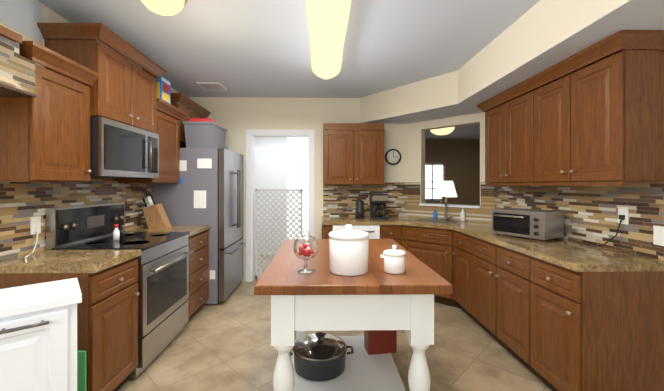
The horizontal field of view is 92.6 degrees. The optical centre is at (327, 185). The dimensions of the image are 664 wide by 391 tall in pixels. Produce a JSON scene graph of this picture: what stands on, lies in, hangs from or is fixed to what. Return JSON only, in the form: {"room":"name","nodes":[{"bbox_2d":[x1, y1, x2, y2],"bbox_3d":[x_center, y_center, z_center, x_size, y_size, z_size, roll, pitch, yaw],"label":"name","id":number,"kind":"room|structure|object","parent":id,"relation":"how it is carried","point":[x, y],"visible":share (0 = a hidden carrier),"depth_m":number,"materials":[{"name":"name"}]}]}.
{"room":"kitchen","nodes":[
{"label":"kitchen","id":0,"kind":"room"},
{"bbox_2d":[0,0,185,259],"bbox_3d":[-2.000,0.060,1.425,0.123,2.600,6.320,0,0,-1],"label":"wall","id":1,"kind":"structure","parent":0,"point":[21,203],"depth_m":2.14,"materials":[{"name":"multicoloured tile"}]},
{"bbox_2d":[0,25,36,96],"bbox_3d":[-1.752,-0.628,1.002,0.356,0.295,1.466,0,0,-1],"label":"valance","id":2,"kind":"object","parent":1,"relation":"attached to","point":[17,74],"visible":0.9,"depth_m":1.62,"materials":[{"name":"tile"}]},
{"bbox_2d":[24,216,40,261],"bbox_3d":[-1.837,0.326,1.983,0.220,0.232,0.338,0,0,-1],"label":"electrical outlet","id":3,"kind":"object","parent":1,"relation":"attached to","point":[35,225],"visible":1,"depth_m":2.10,"materials":[{"name":"white plastic"}]},
{"bbox_2d":[0,43,91,181],"bbox_3d":[-1.786,-0.393,1.962,0.320,0.745,0.447,0,0,-1],"label":"upper cabinet","id":4,"kind":"object","parent":1,"relation":"attached to","point":[82,76],"depth_m":1.85,"materials":[{"name":"brown wood"}]},
{"bbox_2d":[40,23,159,134],"bbox_3d":[-1.773,-0.785,2.579,0.365,0.610,0.780,0,0,-1],"label":"upper cabinet","id":5,"kind":"object","parent":1,"relation":"attached to","point":[124,92],"depth_m":2.33,"materials":[{"name":"brown wood"}]},
{"bbox_2d":[90,116,158,177],"bbox_3d":[-1.741,-0.270,2.579,0.430,0.410,0.772,0,0,-1],"label":"microwave","id":6,"kind":"object","parent":5,"relation":"attached to","point":[119,150],"visible":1,"depth_m":2.41,"materials":[{"name":"silver metal"}]},
{"bbox_2d":[118,99,179,182],"bbox_3d":[-1.807,-0.417,3.259,0.320,0.795,0.577,0,0,-1],"label":"upper cabinet","id":7,"kind":"object","parent":1,"relation":"attached to","point":[169,137],"depth_m":3.27,"materials":[{"name":"brown wood"}]},
{"bbox_2d":[156,76,170,103],"bbox_3d":[-1.677,-0.951,3.229,0.067,0.270,0.202,0,0,-1],"label":"cereal box","id":8,"kind":"object","parent":7,"relation":"on","point":[163,89],"visible":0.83,"depth_m":3.20,"materials":[{"name":"blue"}]},
{"bbox_2d":[164,93,207,147],"bbox_3d":[-1.834,-0.760,4.003,0.290,0.520,0.870,0,0,-1],"label":"upper cabinet","id":9,"kind":"object","parent":1,"relation":"attached to","point":[185,113],"depth_m":3.71,"materials":[{"name":"brown wood"}]},
{"bbox_2d":[254,137,307,238],"bbox_3d":[-0.966,0.061,6.330,2.310,2.600,0.104,0,0,-1],"label":"wall","id":10,"kind":"structure","parent":0,"point":[297,162],"depth_m":6.27,"materials":[{"name":"white paint"}]},
{"bbox_2d":[254,147,286,253],"bbox_3d":[-1.229,0.311,6.241,0.840,2.100,0.066,0,0,-1],"label":"hall door","id":11,"kind":"structure","parent":10,"relation":"in","point":[270,168],"depth_m":6.24,"materials":[{"name":"white paint"}]},
{"bbox_2d":[37,0,539,138],"bbox_3d":[1.184,-1.280,3.617,8.800,0.080,11.000,0,0,-1],"label":"ceiling","id":12,"kind":"structure","parent":0,"point":[248,48],"depth_m":2.72,"materials":[{"name":"grey paint"}]},
{"bbox_2d":[141,0,186,15],"bbox_3d":[-1.050,-1.164,2.010,0.300,0.148,0.300,0,0,-1],"label":"pendant light fixture","id":13,"kind":"object","parent":12,"relation":"hanging from","point":[167,7],"visible":1,"depth_m":1.98,"materials":[{"name":"white glass"}]},
{"bbox_2d":[196,82,226,90],"bbox_3d":[-1.442,-1.232,3.974,0.280,0.013,0.300,0,0,-1],"label":"ceiling vent","id":14,"kind":"object","parent":12,"relation":"in","point":[212,86],"visible":1,"depth_m":3.94,"materials":[{"name":"white metal"}]},
{"bbox_2d":[306,0,350,78],"bbox_3d":[0.005,-1.178,2.322,0.308,0.120,2.350,0,0,-1],"label":"pendant light fixture","id":15,"kind":"object","parent":12,"relation":"hanging from","point":[327,22],"visible":1,"depth_m":2.38,"materials":[{"name":"white paint"}]},
{"bbox_2d":[430,127,454,134],"bbox_3d":[1.907,-1.036,5.279,0.420,0.404,0.414,0,0,-1],"label":"pendant light","id":16,"kind":"object","parent":12,"relation":"hanging from","point":[444,131],"visible":0.42,"depth_m":5.17,"materials":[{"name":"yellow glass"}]},
{"bbox_2d":[186,97,407,281],"bbox_3d":[-0.422,0.060,4.549,3.140,2.600,0.122,0,0,-1],"label":"wall","id":17,"kind":"structure","parent":0,"point":[236,117],"depth_m":4.50,"materials":[{"name":"beige paint"}]},
{"bbox_2d":[255,189,302,278],"bbox_3d":[-0.708,0.711,4.633,0.706,1.316,0.025,0,0,-1],"label":"gate","id":18,"kind":"object","parent":17,"relation":"attached to","point":[257,238],"visible":0.62,"depth_m":4.63,"materials":[{"name":"grey"}]},
{"bbox_2d":[246,129,313,281],"bbox_3d":[-0.666,0.288,4.537,0.960,2.145,0.138,0,0,-1],"label":"door frame","id":19,"kind":"structure","parent":17,"relation":"attached to","point":[251,134],"depth_m":4.47,"materials":[{"name":"white paint"}]},
{"bbox_2d":[323,123,383,184],"bbox_3d":[0.342,-0.407,4.309,0.800,0.805,0.381,0,0,-1],"label":"upper cabinet","id":20,"kind":"object","parent":17,"relation":"attached to","point":[353,153],"visible":1,"depth_m":4.15,"materials":[{"name":"brown wood"}]},
{"bbox_2d":[385,149,400,164],"bbox_3d":[0.929,-0.400,4.493,0.230,0.230,0.033,0,0,-1],"label":"wall clock","id":21,"kind":"object","parent":17,"relation":"attached to","point":[392,156],"visible":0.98,"depth_m":4.48,"materials":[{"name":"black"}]},
{"bbox_2d":[117,254,551,390],"bbox_3d":[1.184,1.385,3.616,8.800,0.050,11.000,0,0,-1],"label":"floor","id":22,"kind":"structure","parent":0,"point":[225,345],"depth_m":2.52,"materials":[{"name":"tile"}]},
{"bbox_2d":[0,278,81,390],"bbox_3d":[-1.369,0.915,1.273,0.590,0.890,0.382,0,0,-41],"label":"base cabinet","id":23,"kind":"object","parent":22,"relation":"on","point":[38,336],"visible":1,"depth_m":1.28,"materials":[{"name":"white paint"}]},
{"bbox_2d":[0,253,140,390],"bbox_3d":[-1.618,0.922,1.964,0.637,0.876,0.447,0,0,-1],"label":"base cabinet","id":24,"kind":"object","parent":22,"relation":"on","point":[107,324],"depth_m":1.85,"materials":[{"name":"brown wood"}]},
{"bbox_2d":[0,249,139,272],"bbox_3d":[-1.615,0.464,1.964,0.661,0.040,0.447,0,0,-1],"label":"countertop","id":25,"kind":"structure","parent":24,"relation":"on","point":[99,260],"depth_m":1.90,"materials":[{"name":"beige stone"}]},
{"bbox_2d":[77,351,85,390],"bbox_3d":[-1.336,1.130,1.721,0.050,0.460,0.012,0,0,-1],"label":"board","id":26,"kind":"object","parent":22,"relation":"on","point":[81,370],"visible":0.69,"depth_m":1.72,"materials":[{"name":"green plastic"}]},
{"bbox_2d":[46,202,193,377],"bbox_3d":[-1.586,0.750,2.581,0.728,1.180,0.772,0,0,-1],"label":"stove","id":27,"kind":"object","parent":22,"relation":"on","point":[163,276],"visible":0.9,"depth_m":2.44,"materials":[{"name":"silver metal"}]},
{"bbox_2d":[113,224,119,240],"bbox_3d":[-1.658,0.371,2.490,0.044,0.125,0.044,0,0,-1],"label":"bottle","id":28,"kind":"object","parent":27,"relation":"on","point":[116,234],"visible":1,"depth_m":2.48,"materials":[{"name":"white plastic"}]},
{"bbox_2d":[120,225,125,238],"bbox_3d":[-1.660,0.378,2.570,0.040,0.112,0.040,0,0,-1],"label":"bottle","id":29,"kind":"object","parent":27,"relation":"on","point":[122,233],"visible":1,"depth_m":2.56,"materials":[{"name":"grey"}]},
{"bbox_2d":[140,229,208,318],"bbox_3d":[-1.639,0.923,3.262,0.637,0.876,0.577,0,0,-1],"label":"base cabinet","id":30,"kind":"object","parent":22,"relation":"on","point":[198,261],"depth_m":3.25,"materials":[{"name":"brown wood"}]},
{"bbox_2d":[126,225,210,236],"bbox_3d":[-1.636,0.465,3.262,0.661,0.040,0.577,0,0,-1],"label":"countertop","id":31,"kind":"structure","parent":30,"relation":"on","point":[193,229],"depth_m":3.18,"materials":[{"name":"beige stone"}]},
{"bbox_2d":[142,196,171,228],"bbox_3d":[-1.771,0.279,3.288,0.259,0.330,0.120,0,0,-1],"label":"knife block","id":32,"kind":"object","parent":31,"relation":"on","point":[156,217],"visible":1,"depth_m":3.23,"materials":[{"name":"brown wood"}]},
{"bbox_2d":[153,148,245,303],"bbox_3d":[-1.542,0.460,4.011,0.861,1.760,0.883,0,0,-1],"label":"fridge","id":33,"kind":"object","parent":22,"relation":"on","point":[208,189],"visible":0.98,"depth_m":3.58,"materials":[{"name":"silver metal"}]},
{"bbox_2d":[183,118,226,147],"bbox_3d":[-1.470,-0.593,3.854,0.340,0.345,0.540,0,0,-1],"label":"storage bin","id":34,"kind":"object","parent":33,"relation":"on","point":[205,133],"visible":0.89,"depth_m":3.61,"materials":[{"name":"grey plastic"}]},
{"bbox_2d":[254,239,452,390],"bbox_3d":[0.111,0.910,2.086,0.915,0.900,1.265,0,0,-1],"label":"kitchen island","id":35,"kind":"object","parent":22,"relation":"on","point":[323,297],"visible":0.79,"depth_m":1.52,"materials":[{"name":"white wood"}]},
{"bbox_2d":[293,230,317,272],"bbox_3d":[-0.115,0.349,1.695,0.134,0.219,0.134,0,0,-1],"label":"candy jar","id":36,"kind":"object","parent":35,"relation":"on","point":[305,250],"visible":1,"depth_m":1.67,"materials":[{"name":"clear glass"}]},
{"bbox_2d":[290,331,353,380],"bbox_3d":[-0.053,1.141,2.196,0.466,0.235,0.376,0,0,-1],"label":"stock pot","id":37,"kind":"object","parent":35,"relation":"in","point":[319,356],"visible":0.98,"depth_m":2.12,"materials":[{"name":"grey metal"}]},
{"bbox_2d":[329,224,368,275],"bbox_3d":[0.115,0.334,1.699,0.218,0.249,0.218,0,0,-1],"label":"canister","id":38,"kind":"object","parent":35,"relation":"on","point":[348,251],"visible":1,"depth_m":1.61,"materials":[{"name":"white ceramic"}]},
{"bbox_2d":[364,330,396,354],"bbox_3d":[0.403,1.159,2.423,0.220,0.200,0.120,0,0,-9],"label":"box","id":39,"kind":"object","parent":35,"relation":"in","point":[380,341],"visible":0.67,"depth_m":2.37,"materials":[{"name":"red cardboard"}]},
{"bbox_2d":[380,245,405,273],"bbox_3d":[0.347,0.388,1.683,0.134,0.142,0.117,0,0,-1],"label":"canister","id":40,"kind":"object","parent":35,"relation":"on","point":[394,260],"visible":1,"depth_m":1.64,"materials":[{"name":"white ceramic"}]},
{"bbox_2d":[434,272,453,306],"bbox_3d":[1.427,0.923,3.990,1.053,0.875,1.053,0,0,-1],"label":"base cabinet","id":41,"kind":"object","parent":22,"relation":"on","point":[446,299],"depth_m":3.54,"materials":[{"name":"brown wood"}]},
{"bbox_2d":[454,272,469,316],"bbox_3d":[1.673,0.923,3.256,0.586,0.875,0.423,0,0,-1],"label":"base cabinet","id":42,"kind":"object","parent":22,"relation":"on","point":[461,280],"depth_m":3.27,"materials":[{"name":"brown wood"}]},
{"bbox_2d":[470,272,525,366],"bbox_3d":[1.683,0.923,2.621,0.586,0.875,0.847,0,0,-1],"label":"base cabinet","id":43,"kind":"object","parent":22,"relation":"on","point":[497,299],"depth_m":2.54,"materials":[{"name":"brown wood"}]},
{"bbox_2d":[526,268,663,390],"bbox_3d":[1.693,0.922,1.986,0.586,0.875,0.423,0,0,-1],"label":"base cabinet","id":44,"kind":"object","parent":22,"relation":"on","point":[561,314],"depth_m":1.78,"materials":[{"name":"brown wood"}]},
{"bbox_2d":[322,216,663,271],"bbox_3d":[0.955,0.465,3.136,2.026,0.039,2.746,0,0,-1],"label":"countertop","id":45,"kind":"structure","parent":44,"relation":"on","point":[444,245],"depth_m":2.98,"materials":[{"name":"beige stone"}]},
{"bbox_2d":[355,200,363,218],"bbox_3d":[0.433,0.322,4.244,0.120,0.245,0.120,0,0,-1],"label":"coffee grinder","id":46,"kind":"object","parent":45,"relation":"on","point":[359,211],"visible":1,"depth_m":4.20,"materials":[{"name":"grey plastic"}]},
{"bbox_2d":[369,194,387,219],"bbox_3d":[0.674,0.279,4.191,0.210,0.330,0.235,0,0,-1],"label":"coffee maker","id":47,"kind":"object","parent":45,"relation":"on","point":[377,205],"visible":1,"depth_m":4.10,"materials":[{"name":"grey plastic"}]},
{"bbox_2d":[433,209,436,218],"bbox_3d":[1.423,0.381,4.195,0.046,0.127,0.046,0,0,-1],"label":"soap bottle","id":48,"kind":"object","parent":45,"relation":"on","point":[434,213],"depth_m":4.18,"materials":[{"name":"blue plastic"}]},
{"bbox_2d":[460,209,464,220],"bbox_3d":[1.683,0.368,3.947,0.054,0.152,0.054,0,0,-1],"label":"soap bottle","id":49,"kind":"object","parent":45,"relation":"on","point":[462,215],"depth_m":3.93,"materials":[{"name":"white plastic"}]},
{"bbox_2d":[492,208,563,240],"bbox_3d":[1.697,0.329,2.725,0.343,0.230,0.440,0,0,-29],"label":"toaster oven","id":50,"kind":"object","parent":45,"relation":"on","point":[541,225],"visible":1,"depth_m":2.59,"materials":[{"name":"silver metal"}]},
{"bbox_3d":[2.221,0.991,5.933,0.650,0.740,0.500,0,0,-1],"label":"table","id":51,"kind":"object","parent":22,"relation":"on","visible":0},
{"bbox_2d":[435,181,456,203],"bbox_3d":[2.216,0.270,5.934,0.400,0.700,0.394,0,0,-1],"label":"lamp","id":52,"kind":"object","parent":51,"relation":"on","point":[446,189],"visible":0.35,"depth_m":5.81,"materials":[{"name":"white fabric"}]},
{"bbox_2d":[408,112,493,222],"bbox_3d":[1.597,0.060,4.166,1.231,2.600,0.180,0,0,44],"label":"wall","id":53,"kind":"structure","parent":0,"point":[418,206],"depth_m":4.22,"materials":[{"name":"beige paint"}]},
{"bbox_2d":[425,139,479,204],"bbox_3d":[2.857,0.061,5.294,5.200,2.600,6.700,0,0,-1],"label":"wall","id":54,"kind":"structure","parent":0,"point":[456,162],"depth_m":8.55,"materials":[{"name":"beige paint"}]},
{"bbox_2d":[360,0,663,123],"bbox_3d":[1.254,-1.059,1.418,1.490,0.362,6.200,0,0,-1],"label":"soffit","id":55,"kind":"structure","parent":0,"point":[539,36],"depth_m":2.43,"materials":[{"name":"beige paint"}]},
{"bbox_2d":[494,182,663,259],"bbox_3d":[2.065,0.060,1.030,0.122,2.600,5.400,0,0,-1],"label":"backsplash","id":56,"kind":"structure","parent":0,"point":[590,214],"depth_m":2.28,"materials":[{"name":"multicoloured tile"}]},
{"bbox_2d":[484,82,527,185],"bbox_3d":[1.834,-0.447,3.026,0.270,0.855,0.783,0,0,-1],"label":"upper cabinet","id":57,"kind":"object","parent":56,"relation":"attached to","point":[506,125],"depth_m":2.99,"materials":[{"name":"brown wood"}]},
{"bbox_2d":[528,30,663,185],"bbox_3d":[1.847,-0.448,2.244,0.270,0.855,0.782,0,0,-1],"label":"upper cabinet","id":58,"kind":"object","parent":56,"relation":"attached to","point":[600,123],"depth_m":1.97,"materials":[{"name":"brown wood"}]},
{"bbox_2d":[571,206,628,246],"bbox_3d":[1.932,0.293,2.309,0.101,0.296,0.442,0,0,-1],"label":"electrical outlet","id":59,"kind":"object","parent":56,"relation":"attached to","point":[623,215],"visible":1,"depth_m":2.13,"materials":[{"name":"white plastic"}]},
{"bbox_2d":[653,225,663,245],"bbox_3d":[1.986,0.302,1.894,0.006,0.115,0.070,0,0,-1],"label":"electrical outlet","id":60,"kind":"object","parent":56,"relation":"attached to","point":[658,235],"visible":1,"depth_m":1.90,"materials":[{"name":"white plastic"}]}
]}

